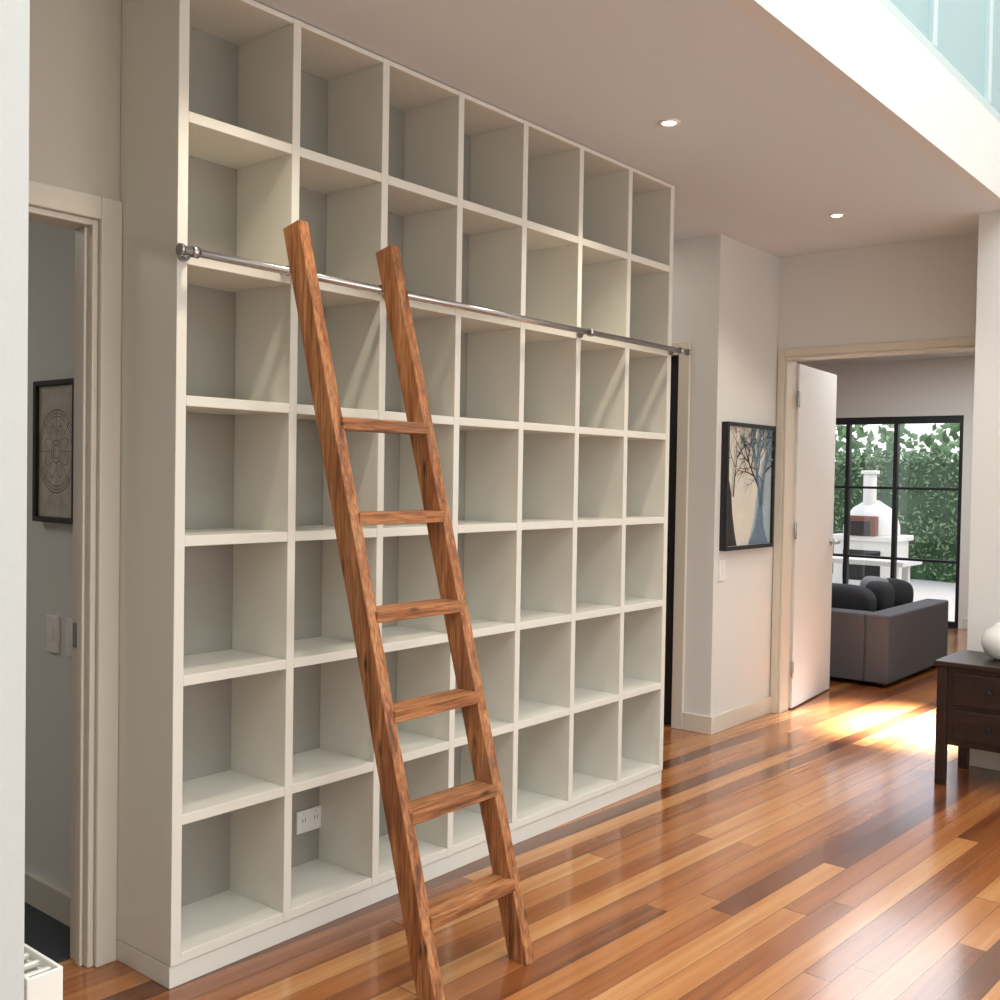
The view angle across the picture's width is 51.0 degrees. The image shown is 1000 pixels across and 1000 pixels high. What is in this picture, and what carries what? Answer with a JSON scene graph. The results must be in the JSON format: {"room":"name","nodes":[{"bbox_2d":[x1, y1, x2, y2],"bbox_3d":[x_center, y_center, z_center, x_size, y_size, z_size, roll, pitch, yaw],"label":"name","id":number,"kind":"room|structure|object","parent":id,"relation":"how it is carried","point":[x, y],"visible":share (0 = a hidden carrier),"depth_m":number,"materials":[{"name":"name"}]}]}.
{"room":"home hallway","nodes":[
{"label":"home hallway","id":0,"kind":"room"},
{"bbox_2d":[0,0,29,999],"bbox_3d":[-2.131,-0.012,0.688,1.316,2.742,3.053,2,2,39],"label":"wall","id":1,"kind":"structure","parent":0,"point":[14,14],"depth_m":1.43,"materials":[{"name":"grey paint"}]},
{"bbox_2d":[24,943,62,999],"bbox_3d":[-0.993,1.014,1.807,0.848,0.675,0.061,2,2,39],"label":"radiator","id":2,"kind":"object","parent":1,"relation":"attached to","point":[43,977],"visible":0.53,"depth_m":1.54,"materials":[{"name":"white metal"}]},
{"bbox_2d":[24,902,70,962],"bbox_3d":[-3.792,1.281,2.678,3.524,0.006,3.999,2,2,39],"label":"floor","id":3,"kind":"structure","parent":0,"point":[45,934],"depth_m":3.15,"materials":[{"name":"black carpet"}]},
{"bbox_2d":[25,221,74,891],"bbox_3d":[-2.506,-0.105,4.261,3.624,2.742,0.100,2,2,39],"label":"wall","id":4,"kind":"structure","parent":0,"point":[51,249],"depth_m":3.31,"materials":[{"name":"white paint"}]},
{"bbox_2d":[24,869,69,926],"bbox_3d":[-2.527,1.218,4.216,3.524,0.100,0.018,2,2,39],"label":"baseboard","id":5,"kind":"structure","parent":4,"relation":"attached to","point":[40,893],"depth_m":3.30,"materials":[{"name":"beige paint"}]},
{"bbox_2d":[32,378,73,523],"bbox_3d":[-1.368,-0.150,3.241,0.255,0.440,0.030,2,2,39],"label":"framed print","id":6,"kind":"object","parent":4,"relation":"attached to","point":[53,400],"visible":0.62,"depth_m":3.25,"materials":[{"name":"grey paper"}]},
{"bbox_2d":[46,614,59,652],"bbox_3d":[-1.401,0.419,3.285,0.070,0.115,0.014,2,2,39],"label":"light switch","id":7,"kind":"object","parent":4,"relation":"attached to","point":[52,621],"visible":1,"depth_m":3.27,"materials":[{"name":"white plastic"}]},
{"bbox_2d":[65,618,71,656],"bbox_3d":[-1.309,0.422,3.208,0.070,0.115,0.014,2,2,39],"label":"light switch","id":8,"kind":"object","parent":4,"relation":"attached to","point":[68,620],"visible":0.56,"depth_m":3.21,"materials":[{"name":"white plastic"}]},
{"bbox_2d":[29,0,121,906],"bbox_3d":[-1.563,-0.046,2.485,0.090,2.742,6.553,2,2,39],"label":"wall","id":9,"kind":"structure","parent":0,"point":[75,49],"depth_m":2.86,"materials":[{"name":"beige paint"}]},
{"bbox_2d":[28,180,121,967],"bbox_3d":[-1.412,0.241,2.670,0.114,2.164,0.905,2,2,39],"label":"door frame","id":10,"kind":"structure","parent":9,"relation":"attached to","point":[98,261],"depth_m":2.95,"materials":[{"name":"beige paint"}]},
{"bbox_2d":[73,622,76,647],"bbox_3d":[-1.208,0.384,2.982,0.023,0.070,0.003,2,2,39],"label":"strike plate","id":11,"kind":"object","parent":10,"relation":"attached to","point":[74,624],"visible":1,"depth_m":2.98,"materials":[{"name":"silver metal"}]},
{"bbox_2d":[58,627,999,999],"bbox_3d":[1.179,1.375,4.419,9.200,0.100,13.400,2,2,39],"label":"floor","id":12,"kind":"structure","parent":0,"point":[812,849],"depth_m":3.54,"materials":[{"name":"brown wood"}]},
{"bbox_2d":[116,0,674,988],"bbox_3d":[-0.158,-0.055,3.898,0.284,2.738,2.587,2,2,39],"label":"bookshelf","id":13,"kind":"object","parent":12,"relation":"on","point":[242,709],"visible":0.85,"depth_m":3.47,"materials":[{"name":"beige paint"}]},
{"bbox_2d":[295,805,320,834],"bbox_3d":[-0.642,1.078,3.541,0.014,0.075,0.115,2,2,39],"label":"power outlet","id":14,"kind":"object","parent":13,"relation":"attached to","point":[308,819],"visible":1,"depth_m":3.53,"materials":[{"name":"white plastic"}]},
{"bbox_2d":[176,243,690,355],"bbox_3d":[-0.003,-0.665,3.779,0.070,0.038,2.673,2,2,39],"label":"ladder rail","id":15,"kind":"object","parent":13,"relation":"attached to","point":[183,252],"visible":0.85,"depth_m":3.43,"materials":[{"name":"silver metal"}]},
{"bbox_2d":[283,220,534,999],"bbox_3d":[-0.262,0.272,3.029,0.602,2.123,0.472,2,2,39],"label":"library ladder","id":16,"kind":"object","parent":12,"relation":"on","point":[421,916],"visible":0.97,"depth_m":2.96,"materials":[{"name":"brown wood"}]},
{"bbox_2d":[830,576,948,686],"bbox_3d":[2.162,0.899,8.345,2.310,0.696,1.320,2,2,39],"label":"sofa","id":17,"kind":"object","parent":12,"relation":"on","point":[879,635],"visible":0.43,"depth_m":7.36,"materials":[{"name":"grey fabric"}]},
{"bbox_2d":[934,650,999,784],"bbox_3d":[2.590,1.051,4.708,1.125,0.580,0.436,2,2,39],"label":"sideboard","id":18,"kind":"object","parent":12,"relation":"on","point":[968,681],"visible":1,"depth_m":4.83,"materials":[{"name":"brown wood"}]},
{"bbox_2d":[981,622,999,660],"bbox_3d":[2.379,0.667,4.927,0.216,0.170,0.216,2,2,39],"label":"ceramic vase","id":19,"kind":"object","parent":18,"relation":"on","point":[990,640],"visible":1,"depth_m":4.89,"materials":[{"name":"white ceramic"}]},
{"bbox_2d":[254,0,999,257],"bbox_3d":[-1.889,-1.665,3.820,5.050,0.420,8.626,2,2,39],"label":"ceiling","id":20,"kind":"structure","parent":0,"point":[764,147],"depth_m":3.75,"materials":[{"name":"white paint"}]},
{"bbox_2d":[658,118,680,126],"bbox_3d":[0.634,-1.413,3.932,0.086,0.006,0.086,2,2,39],"label":"recessed light","id":21,"kind":"object","parent":20,"relation":"in","point":[669,122],"visible":1,"depth_m":3.92,"materials":[{"name":"white plastic"}]},
{"bbox_2d":[828,213,845,217],"bbox_3d":[1.691,-1.427,5.264,0.086,0.006,0.086,2,2,39],"label":"recessed light","id":22,"kind":"object","parent":20,"relation":"in","point":[833,215],"visible":1,"depth_m":5.26,"materials":[{"name":"white plastic"}]},
{"bbox_2d":[671,234,779,715],"bbox_3d":[0.912,-0.100,6.460,1.315,2.742,0.754,2,2,39],"label":"wall","id":23,"kind":"structure","parent":0,"point":[725,294],"depth_m":5.86,"materials":[{"name":"white paint"}]},
{"bbox_2d":[664,357,678,722],"bbox_3d":[0.602,0.220,6.270,1.055,2.080,0.080,2,2,39],"label":"door","id":24,"kind":"structure","parent":23,"relation":"in","point":[674,361],"depth_m":5.96,"materials":[{"name":"black paint"}]},
{"bbox_2d":[718,560,725,580],"bbox_3d":[1.234,0.392,5.826,0.014,0.115,0.070,2,2,39],"label":"light switch","id":25,"kind":"object","parent":23,"relation":"attached to","point":[722,563],"visible":1,"depth_m":5.82,"materials":[{"name":"white plastic"}]},
{"bbox_2d":[682,696,771,734],"bbox_3d":[1.331,1.237,6.109,0.183,0.100,0.758,2,2,39],"label":"baseboard","id":26,"kind":"structure","parent":23,"relation":"attached to","point":[710,725],"depth_m":5.89,"materials":[{"name":"beige paint"}]},
{"bbox_2d":[719,421,775,550],"bbox_3d":[1.427,-0.078,6.019,0.040,0.715,0.610,2,2,39],"label":"framed painting","id":27,"kind":"object","parent":23,"relation":"attached to","point":[748,451],"visible":1,"depth_m":5.99,"materials":[{"name":"black metal"}]},
{"bbox_2d":[727,0,999,209],"bbox_3d":[-0.040,-2.812,2.064,0.150,2.858,7.880,2,2,39],"label":"wall","id":28,"kind":"structure","parent":0,"point":[860,46],"depth_m":3.78,"materials":[{"name":"white paint"}]},
{"bbox_2d":[879,0,999,121],"bbox_3d":[-0.007,-2.429,2.042,0.052,1.420,7.880,2,2,39],"label":"window","id":29,"kind":"structure","parent":28,"relation":"in","point":[963,36],"depth_m":4.47,"materials":[{"name":"clear glass"}]},
{"bbox_2d":[770,233,977,705],"bbox_3d":[2.136,-0.069,6.021,1.335,2.742,0.120,2,2,39],"label":"wall","id":30,"kind":"structure","parent":0,"point":[926,289],"depth_m":5.92,"materials":[{"name":"white paint"}]},
{"bbox_2d":[788,364,839,707],"bbox_3d":[2.026,0.221,6.705,0.098,2.105,0.795,2,2,34],"label":"door","id":31,"kind":"structure","parent":30,"relation":"in","point":[813,542],"depth_m":6.67,"materials":[{"name":"white paint"}]},
{"bbox_2d":[770,336,975,712],"bbox_3d":[2.155,0.208,6.001,1.195,2.190,0.139,2,2,39],"label":"door frame","id":32,"kind":"structure","parent":30,"relation":"attached to","point":[786,376],"depth_m":6.31,"materials":[{"name":"beige paint"}]},
{"bbox_2d":[796,351,974,365],"bbox_3d":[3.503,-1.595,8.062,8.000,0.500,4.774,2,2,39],"label":"door frame","id":33,"kind":"structure","parent":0,"point":[963,353],"depth_m":10.33,"materials":[{"name":"beige wood"}]},
{"bbox_2d":[808,356,974,628],"bbox_3d":[4.913,-0.054,9.847,8.000,2.620,0.150,2,2,39],"label":"wall","id":34,"kind":"structure","parent":0,"point":[937,386],"depth_m":10.35,"materials":[{"name":"white paint"}]},
{"bbox_2d":[833,415,963,627],"bbox_3d":[3.551,0.177,10.942,2.420,2.060,0.070,2,2,39],"label":"window","id":35,"kind":"structure","parent":34,"relation":"in","point":[896,421],"depth_m":10.56,"materials":[{"name":"black metal"}]},
{"bbox_2d":[963,619,967,628],"bbox_3d":[5.619,1.235,9.171,2.980,0.100,0.018,2,2,39],"label":"baseboard","id":36,"kind":"structure","parent":34,"relation":"attached to","point":[965,621],"depth_m":10.10,"materials":[{"name":"beige paint"}]},
{"bbox_2d":[967,211,999,651],"bbox_3d":[4.185,-1.417,4.054,4.250,5.600,0.536,2,2,39],"label":"wall","id":37,"kind":"structure","parent":0,"point":[984,560],"depth_m":5.18,"materials":[{"name":"white paint"}]},
{"bbox_2d":[969,748,999,770],"bbox_3d":[4.082,1.332,4.064,4.268,0.100,0.414,2,2,39],"label":"baseboard","id":38,"kind":"structure","parent":37,"relation":"attached to","point":[977,758],"depth_m":5.18,"materials":[{"name":"beige paint"}]},
{"bbox_3d":[0.253,-0.096,5.809,1.324,2.742,1.089,2,2,39],"label":"wall","id":39,"kind":"structure","parent":0,"visible":0},
{"bbox_2d":[671,341,690,729],"bbox_3d":[0.602,0.186,6.217,1.140,2.170,0.020,2,2,39],"label":"door frame","id":40,"kind":"structure","parent":39,"relation":"attached to","point":[684,374],"depth_m":5.87,"materials":[{"name":"beige paint"}]},
{"label":"outside","id":41,"kind":"structure","parent":0,"visible":0},
{"bbox_2d":[832,573,955,621],"bbox_3d":[8.742,1.202,17.716,20.000,0.100,16.850,2,2,39],"label":"paving","id":42,"kind":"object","parent":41,"point":[923,589],"visible":0.02,"depth_m":13.71,"materials":[{"name":"white concrete"}]},
{"bbox_2d":[833,470,913,585],"bbox_3d":[4.981,0.391,14.079,0.860,1.570,0.830,2,2,39],"label":"oven","id":43,"kind":"object","parent":42,"relation":"on","point":[871,519],"visible":0.73,"depth_m":13.83,"materials":[{"name":"concrete"}]},
{"bbox_2d":[832,556,921,582],"bbox_3d":[4.077,0.938,12.971,2.000,0.500,0.700,2,2,39],"label":"garden table","id":44,"kind":"object","parent":42,"relation":"on","point":[905,565],"visible":0.21,"depth_m":12.39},
{"bbox_2d":[832,450,958,582],"bbox_3d":[6.310,0.230,15.508,9.085,1.958,0.995,2,2,39],"label":"hedge","id":45,"kind":"object","parent":42,"relation":"on","point":[930,516],"visible":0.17,"depth_m":15.32,"materials":[{"name":"green plant"}]},
{"bbox_2d":[835,423,959,461],"bbox_3d":[7.629,-0.382,17.878,12.180,3.020,1.189,2,2,39],"label":"foliage","id":46,"kind":"object","parent":42,"relation":"on","point":[886,436],"visible":0.07,"depth_m":18.33,"materials":[{"name":"green plant"}]}
]}

